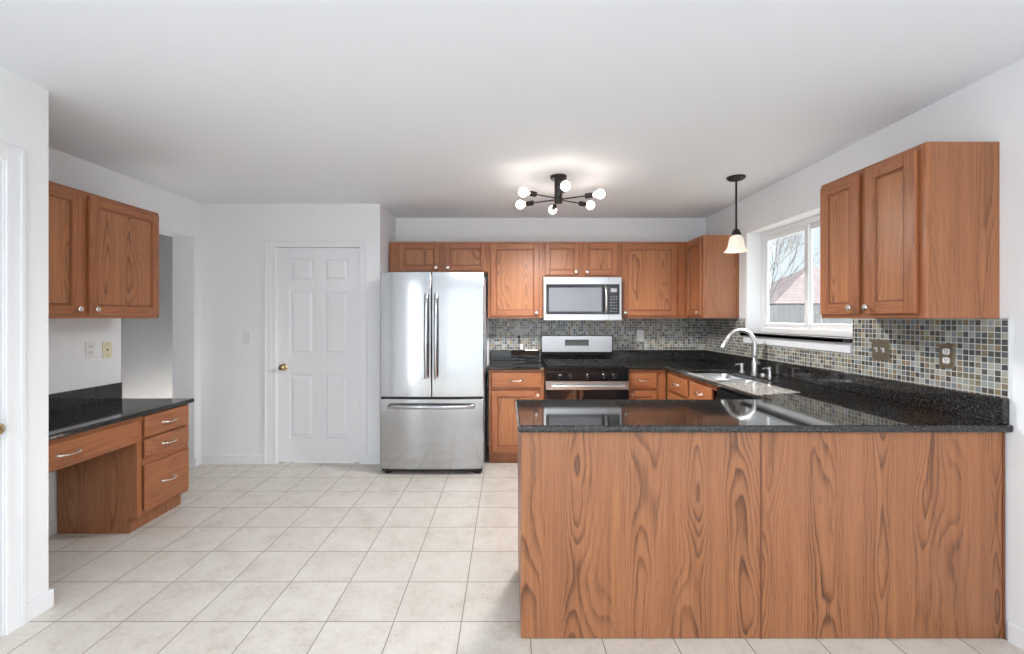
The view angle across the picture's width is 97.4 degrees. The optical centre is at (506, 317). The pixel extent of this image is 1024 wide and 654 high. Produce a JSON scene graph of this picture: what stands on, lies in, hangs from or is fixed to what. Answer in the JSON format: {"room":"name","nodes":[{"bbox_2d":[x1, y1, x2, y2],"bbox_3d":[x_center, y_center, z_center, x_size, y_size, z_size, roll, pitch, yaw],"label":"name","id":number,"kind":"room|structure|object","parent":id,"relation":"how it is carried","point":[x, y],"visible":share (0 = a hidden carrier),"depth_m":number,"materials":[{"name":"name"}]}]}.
{"room":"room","nodes":[
{"label":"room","id":0,"kind":"room"},
{"bbox_2d":[0,67,48,635],"bbox_3d":[-2.616,0.148,-0.714,0.907,2.440,5.673,0,0,0],"label":"wall","id":1,"kind":"structure","parent":0,"point":[24,105],"depth_m":2.05,"materials":[{"name":"white paint"}]},
{"bbox_2d":[0,423,4,434],"bbox_3d":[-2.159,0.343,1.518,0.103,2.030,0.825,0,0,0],"label":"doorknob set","id":2,"kind":"structure","parent":1,"relation":"in","point":[2,426],"depth_m":1.88,"materials":[{"name":"gold metal"}]},
{"bbox_2d":[0,141,25,634],"bbox_3d":[-2.154,0.309,1.520,0.018,2.117,0.979,0,0,0],"label":"trim","id":3,"kind":"structure","parent":1,"relation":"attached to","point":[14,157],"depth_m":1.97,"materials":[{"name":"white paint"}]},
{"bbox_2d":[26,455,200,622],"bbox_3d":[-2.510,1.325,1.853,0.721,0.085,4.706,0,0,0],"label":"baseboard","id":4,"kind":"structure","parent":1,"relation":"attached to","point":[42,603],"depth_m":2.09,"materials":[{"name":"white paint"}]},
{"bbox_2d":[49,147,200,522],"bbox_3d":[-2.970,0.148,3.171,0.200,2.440,2.097,0,0,0],"label":"wall","id":5,"kind":"structure","parent":0,"point":[179,216],"depth_m":3.46,"materials":[{"name":"white paint"}]},
{"bbox_2d":[85,341,94,358],"bbox_3d":[-2.865,0.218,3.095,0.009,0.116,0.072,0,0,0],"label":"wall outlet","id":6,"kind":"object","parent":5,"relation":"attached to","point":[89,345],"visible":1,"depth_m":3.09,"materials":[{"name":"white plastic"}]},
{"bbox_2d":[49,181,158,317],"bbox_3d":[-2.679,-0.380,2.703,0.380,0.764,1.154,0,0,0],"label":"upper cabinet","id":7,"kind":"object","parent":5,"relation":"attached to","point":[104,252],"visible":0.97,"depth_m":2.79,"materials":[{"name":"brown wood"}]},
{"bbox_2d":[102,342,111,357],"bbox_3d":[-2.865,0.228,3.225,0.009,0.116,0.072,0,0,0],"label":"wall outlet","id":8,"kind":"object","parent":5,"relation":"attached to","point":[106,346],"visible":1,"depth_m":3.22,"materials":[{"name":"beige plastic"}]},
{"bbox_2d":[121,234,171,397],"bbox_3d":[-3.785,0.148,3.800,1.430,2.440,3.600,0,0,0],"label":"wall","id":9,"kind":"structure","parent":0,"point":[146,343],"depth_m":4.85,"materials":[{"name":"grey paint"}]},
{"bbox_2d":[201,204,395,454],"bbox_3d":[-2.130,0.148,4.595,1.880,2.440,0.750,0,0,0],"label":"wall","id":10,"kind":"structure","parent":0,"point":[233,236],"depth_m":4.22,"materials":[{"name":"white paint"}]},
{"bbox_2d":[243,331,250,342],"bbox_3d":[-2.440,0.178,4.209,0.072,0.116,0.020,0,0,0],"label":"light switch","id":11,"kind":"object","parent":10,"relation":"attached to","point":[246,334],"visible":1,"depth_m":4.21,"materials":[{"name":"white plastic"}]},
{"bbox_2d":[271,247,275,463],"bbox_3d":[-2.185,0.352,4.215,0.040,2.032,0.010,0,0,0],"label":"trim","id":12,"kind":"structure","parent":10,"relation":"attached to","point":[273,249],"depth_m":4.21,"materials":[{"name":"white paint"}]},
{"bbox_2d":[201,455,379,463],"bbox_3d":[-2.023,1.325,4.213,1.694,0.085,0.014,0,0,0],"label":"baseboard","id":13,"kind":"structure","parent":10,"relation":"attached to","point":[205,459],"depth_m":4.21,"materials":[{"name":"white paint"}]},
{"bbox_2d":[264,240,366,463],"bbox_3d":[-1.790,0.319,4.211,0.961,2.098,0.018,0,0,0],"label":"trim","id":14,"kind":"structure","parent":10,"relation":"attached to","point":[268,244],"depth_m":4.21,"materials":[{"name":"white paint"}]},
{"bbox_2d":[276,247,359,463],"bbox_3d":[-1.772,0.352,4.263,0.787,2.032,0.083,0,0,0],"label":"trim","id":15,"kind":"structure","parent":10,"relation":"attached to","point":[277,462],"depth_m":4.22,"materials":[{"name":"white paint"}]},
{"bbox_2d":[278,248,358,461],"bbox_3d":[-1.772,0.347,4.221,0.765,2.017,0.103,0,0,0],"label":"door","id":16,"kind":"structure","parent":10,"relation":"in","point":[318,288],"depth_m":4.24,"materials":[{"name":"white paint"}]},
{"bbox_2d":[0,0,1023,217],"bbox_3d":[-1.100,-1.147,0.710,6.800,0.150,8.520,0,0,0],"label":"ceiling","id":17,"kind":"structure","parent":0,"point":[410,108],"depth_m":2.13,"materials":[{"name":"paint"}]},
{"bbox_2d":[516,174,604,213],"bbox_3d":[0.389,-0.967,3.400,0.635,0.210,0.711,0,0,0],"label":"ceiling light","id":18,"kind":"object","parent":17,"relation":"attached to","point":[560,186],"visible":1,"depth_m":3.37,"materials":[{"name":"brown metal"}]},
{"bbox_2d":[525,200,533,205],"bbox_3d":[0.178,-0.895,3.512,0.067,0.038,0.038,0,0,28],"label":"socket","id":19,"kind":"object","parent":18,"relation":"attached to","point":[528,203],"depth_m":3.50,"materials":[{"name":"brown metal"}]},
{"bbox_2d":[528,191,536,196],"bbox_3d":[0.187,-0.903,3.274,0.067,0.038,0.038,0,0,-32],"label":"socket","id":20,"kind":"object","parent":18,"relation":"attached to","point":[530,193],"depth_m":3.26,"materials":[{"name":"brown metal"}]},
{"bbox_2d":[578,201,586,206],"bbox_3d":[0.591,-0.895,3.526,0.067,0.038,0.038,0,0,-32],"label":"socket","id":21,"kind":"object","parent":18,"relation":"attached to","point":[581,203],"depth_m":3.51,"materials":[{"name":"brown metal"}]},
{"bbox_2d":[584,192,593,198],"bbox_3d":[0.600,-0.895,3.288,0.067,0.038,0.038,0,0,28],"label":"socket","id":22,"kind":"object","parent":18,"relation":"attached to","point":[587,195],"depth_m":3.27,"materials":[{"name":"brown metal"}]},
{"bbox_2d":[723,174,748,252],"bbox_3d":[1.742,-0.788,3.420,0.176,0.568,0.176,0,0,0],"label":"pendant lamp","id":23,"kind":"object","parent":17,"relation":"hanging from","point":[736,244],"visible":1,"depth_m":3.39,"materials":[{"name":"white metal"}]},
{"bbox_2d":[0,446,1023,653],"bbox_3d":[-1.100,1.428,0.710,6.800,0.120,8.520,0,0,0],"label":"floor","id":24,"kind":"structure","parent":0,"point":[282,557],"depth_m":2.38,"materials":[{"name":"beige tile"}]},
{"bbox_2d":[49,404,188,533],"bbox_3d":[-2.573,0.996,2.719,0.561,0.744,1.183,0,0,0],"label":"base cabinet","id":25,"kind":"object","parent":24,"relation":"on","point":[120,477],"visible":0.94,"depth_m":2.85,"materials":[{"name":"brown wood"}]},
{"bbox_2d":[49,382,193,440],"bbox_3d":[-2.591,0.549,2.737,0.557,0.147,1.196,0,0,0],"label":"countertop","id":26,"kind":"structure","parent":25,"relation":"on","point":[71,412],"depth_m":2.90,"materials":[{"name":"black stone"}]},
{"bbox_2d":[380,272,486,472],"bbox_3d":[-0.657,0.483,4.313,0.904,1.770,0.905,0,0,0],"label":"refrigerator","id":27,"kind":"object","parent":24,"relation":"on","point":[433,325],"visible":1,"depth_m":3.92,"materials":[{"name":"silver metal"}]},
{"bbox_2d":[489,370,543,462],"bbox_3d":[0.091,0.925,4.488,0.518,0.886,0.661,0,0,0],"label":"base cabinet","id":28,"kind":"object","parent":24,"relation":"on","point":[506,387],"visible":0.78,"depth_m":4.20,"materials":[{"name":"brown wood"}]},
{"bbox_2d":[487,350,544,369],"bbox_3d":[0.083,0.411,4.495,0.535,0.140,0.649,0,0,0],"label":"countertop","id":29,"kind":"structure","parent":28,"relation":"on","point":[499,359],"depth_m":4.78,"materials":[{"name":"black stone"}]},
{"bbox_2d":[518,335,535,361],"bbox_3d":[0.232,0.318,4.673,0.044,0.266,0.345,0,0,-41],"label":"power cord","id":30,"kind":"object","parent":29,"relation":"on","point":[521,345],"visible":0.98,"depth_m":4.75,"materials":[{"name":"white plastic"}]},
{"bbox_2d":[540,335,628,399],"bbox_3d":[0.732,0.775,4.414,0.756,1.185,0.752,0,0,0],"label":"gas range","id":31,"kind":"object","parent":24,"relation":"on","point":[577,367],"visible":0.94,"depth_m":4.10,"materials":[{"name":"silver metal"}]},
{"bbox_2d":[540,361,628,371],"bbox_3d":[0.732,0.471,4.446,0.756,0.042,0.688,0,0,0],"label":"cooktop","id":32,"kind":"object","parent":31,"relation":"in","point":[550,366],"depth_m":4.14,"materials":[{"name":"black metal"}]},
{"bbox_2d":[628,370,665,399],"bbox_3d":[1.301,0.925,4.488,0.374,0.886,0.661,0,0,0],"label":"base cabinet","id":33,"kind":"object","parent":24,"relation":"on","point":[643,384],"visible":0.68,"depth_m":4.19,"materials":[{"name":"brown wood"}]},
{"bbox_2d":[667,370,751,399],"bbox_3d":[1.783,0.925,3.667,0.691,0.886,1.035,0,0,0],"label":"base cabinet","id":34,"kind":"object","parent":24,"relation":"on","point":[679,387],"visible":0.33,"depth_m":3.70,"materials":[{"name":"brown wood"}]},
{"bbox_2d":[717,388,755,399],"bbox_3d":[1.761,0.927,2.848,0.622,0.881,0.588,0,0,0],"label":"dishwasher","id":35,"kind":"object","parent":24,"relation":"on","point":[722,394],"visible":0.06,"depth_m":2.97,"materials":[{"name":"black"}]},
{"bbox_2d":[518,431,1004,638],"bbox_3d":[1.090,0.925,2.221,2.060,0.886,0.613,0,0,0],"label":"base cabinet","id":36,"kind":"object","parent":24,"relation":"on","point":[760,535],"visible":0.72,"depth_m":1.92,"materials":[{"name":"brown wood"}]},
{"bbox_2d":[515,350,1012,431],"bbox_3d":[1.087,0.411,3.352,2.084,0.140,2.934,0,0,0],"label":"countertop","id":37,"kind":"structure","parent":36,"relation":"on","point":[797,398],"depth_m":2.19,"materials":[{"name":"black stone"}]},
{"bbox_2d":[695,373,759,399],"bbox_3d":[1.725,0.579,3.550,0.412,0.192,0.782,0,0,0],"label":"sink","id":38,"kind":"object","parent":37,"relation":"in","point":[725,377],"visible":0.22,"depth_m":3.79,"materials":[{"name":"silver metal"}]},
{"bbox_2d":[720,329,759,373],"bbox_3d":[1.889,0.268,3.636,0.311,0.365,0.108,0,0,0],"label":"kitchen faucet","id":39,"kind":"object","parent":37,"relation":"on","point":[755,362],"visible":1,"depth_m":3.65,"materials":[{"name":"silver metal"}]},
{"bbox_2d":[735,363,744,371],"bbox_3d":[1.937,0.412,3.745,0.077,0.077,0.041,0,0,0],"label":"soap dispenser","id":40,"kind":"object","parent":37,"relation":"on","point":[740,364],"visible":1,"depth_m":3.74,"materials":[{"name":"silver metal"}]},
{"bbox_2d":[762,367,772,376],"bbox_3d":[1.997,0.412,3.450,0.077,0.077,0.041,0,0,0],"label":"soap dispenser","id":41,"kind":"object","parent":37,"relation":"on","point":[768,368],"visible":1,"depth_m":3.44,"materials":[{"name":"silver metal"}]},
{"bbox_2d":[396,218,705,445],"bbox_3d":[0.470,0.148,4.895,3.320,2.440,0.150,0,0,0],"label":"wall","id":42,"kind":"structure","parent":0,"point":[407,229],"depth_m":4.82,"materials":[{"name":"white paint"}]},
{"bbox_2d":[389,242,487,274],"bbox_3d":[-0.683,-0.610,4.634,0.987,0.305,0.370,0,0,0],"label":"upper cabinet","id":43,"kind":"object","parent":42,"relation":"attached to","point":[403,256],"visible":0.97,"depth_m":4.49,"materials":[{"name":"brown wood"}]},
{"bbox_2d":[488,242,542,317],"bbox_3d":[0.084,-0.380,4.634,0.546,0.764,0.370,0,0,0],"label":"upper cabinet","id":44,"kind":"object","parent":42,"relation":"attached to","point":[515,269],"visible":1,"depth_m":4.49,"materials":[{"name":"brown wood"}]},
{"bbox_2d":[543,242,618,277],"bbox_3d":[0.739,-0.586,4.634,0.761,0.352,0.370,0,0,0],"label":"upper cabinet","id":45,"kind":"object","parent":42,"relation":"attached to","point":[560,259],"visible":0.98,"depth_m":4.49,"materials":[{"name":"brown wood"}]},
{"bbox_2d":[541,277,620,319],"bbox_3d":[0.738,-0.188,4.572,0.758,0.418,0.471,0,0,0],"label":"microwave","id":46,"kind":"object","parent":45,"relation":"attached to","point":[564,298],"visible":0.98,"depth_m":4.39,"materials":[{"name":"silver metal"}]},
{"bbox_2d":[489,318,704,349],"bbox_3d":[0.966,0.172,4.815,2.308,0.338,0.008,0,0,0],"label":"backsplash","id":47,"kind":"structure","parent":42,"relation":"attached to","point":[659,333],"depth_m":4.81,"materials":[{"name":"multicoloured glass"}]},
{"bbox_2d":[515,329,521,339],"bbox_3d":[0.126,0.178,4.806,0.072,0.116,0.009,0,0,0],"label":"wall outlet","id":48,"kind":"object","parent":47,"relation":"attached to","point":[517,331],"visible":1,"depth_m":4.80,"materials":[{"name":"grey plastic"}]},
{"bbox_2d":[637,330,643,340],"bbox_3d":[1.425,0.188,4.800,0.072,0.116,0.020,0,0,0],"label":"light switch","id":49,"kind":"object","parent":47,"relation":"attached to","point":[640,333],"visible":1,"depth_m":4.80,"materials":[{"name":"white plastic"}]},
{"bbox_2d":[619,242,686,317],"bbox_3d":[1.460,-0.380,4.634,0.679,0.764,0.370,0,0,0],"label":"upper cabinet","id":50,"kind":"object","parent":42,"relation":"attached to","point":[652,274],"visible":0.95,"depth_m":4.49,"materials":[{"name":"brown wood"}]},
{"bbox_2d":[706,58,1023,638],"bbox_3d":[2.215,0.148,0.710,0.170,2.440,8.520,0,0,0],"label":"wall","id":51,"kind":"structure","parent":0,"point":[991,108],"depth_m":2.03,"materials":[{"name":"white paint"}]},
{"bbox_2d":[686,235,738,317],"bbox_3d":[1.939,-0.380,4.474,0.380,0.764,0.690,0,0,0],"label":"upper cabinet","id":52,"kind":"object","parent":51,"relation":"attached to","point":[712,275],"visible":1,"depth_m":4.13,"materials":[{"name":"brown wood"}]},
{"bbox_2d":[740,214,852,352],"bbox_3d":[2.190,-0.267,3.392,0.230,0.970,1.257,0,0,0],"label":"window","id":53,"kind":"structure","parent":51,"relation":"in","point":[807,335],"depth_m":3.40,"materials":[{"name":"white plastic"}]},
{"bbox_2d":[705,318,1009,398],"bbox_3d":[2.125,0.172,3.357,0.008,0.338,2.907,0,0,0],"label":"backsplash","id":54,"kind":"structure","parent":51,"relation":"attached to","point":[982,346],"depth_m":2.34,"materials":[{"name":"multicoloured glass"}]},
{"bbox_2d":[872,339,889,360],"bbox_3d":[2.110,0.181,2.549,0.020,0.116,0.118,0,0,0],"label":"light switch","id":55,"kind":"object","parent":54,"relation":"attached to","point":[880,348],"visible":1,"depth_m":2.54,"materials":[{"name":"gold metal"}]},
{"bbox_2d":[939,344,954,368],"bbox_3d":[2.116,0.183,2.166,0.009,0.116,0.072,0,0,0],"label":"wall outlet","id":56,"kind":"object","parent":54,"relation":"attached to","point":[946,351],"visible":1,"depth_m":2.16,"materials":[{"name":"gold metal"}]},
{"bbox_2d":[942,349,949,354],"bbox_3d":[2.113,0.162,2.166,0.002,0.029,0.034,0,0,0],"label":"receptacle","id":57,"kind":"object","parent":56,"relation":"attached to","point":[944,351],"depth_m":2.16,"materials":[{"name":"white plastic"}]},
{"bbox_2d":[942,357,949,363],"bbox_3d":[2.113,0.204,2.166,0.002,0.029,0.034,0,0,0],"label":"receptacle","id":58,"kind":"object","parent":56,"relation":"attached to","point":[945,360],"depth_m":2.17,"materials":[{"name":"white plastic"}]},
{"bbox_2d":[820,142,999,317],"bbox_3d":[1.945,-0.380,2.269,0.368,0.764,0.649,0,0,0],"label":"upper cabinet","id":59,"kind":"object","parent":51,"relation":"attached to","point":[914,232],"visible":1,"depth_m":1.98,"materials":[{"name":"brown wood"}]},
{"bbox_2d":[1007,622,1023,650],"bbox_3d":[2.123,1.325,-0.748,0.014,0.085,5.305,0,0,0],"label":"baseboard","id":60,"kind":"structure","parent":51,"relation":"attached to","point":[1015,634],"depth_m":1.87,"materials":[{"name":"white paint"}]},
{"label":"outside","id":61,"kind":"structure","parent":0,"visible":0},
{"bbox_3d":[31.200,2.018,30.000,57.600,0.200,100.000,0,0,0],"label":"lawn","id":62,"kind":"structure","parent":61,"visible":0},
{"bbox_2d":[769,232,819,301],"bbox_3d":[11.373,-1.298,18.849,3.274,6.436,3.751,0,0,0],"label":"bare tree","id":63,"kind":"object","parent":62,"relation":"on","point":[771,246],"visible":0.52,"depth_m":18.17,"materials":[{"name":"grey plant"}]},
{"bbox_2d":[769,266,842,329],"bbox_3d":[25.450,-0.932,33.000,16.500,5.700,8.000,0,0,0],"label":"neighbor house","id":64,"kind":"structure","parent":62,"relation":"on","point":[792,292],"depth_m":30.45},
{"bbox_2d":[769,305,851,329],"bbox_3d":[12.485,0.678,17.060,9.970,2.480,0.120,0,0,0],"label":"fence","id":65,"kind":"object","parent":62,"relation":"on","point":[776,312],"visible":0.06,"depth_m":17.00,"materials":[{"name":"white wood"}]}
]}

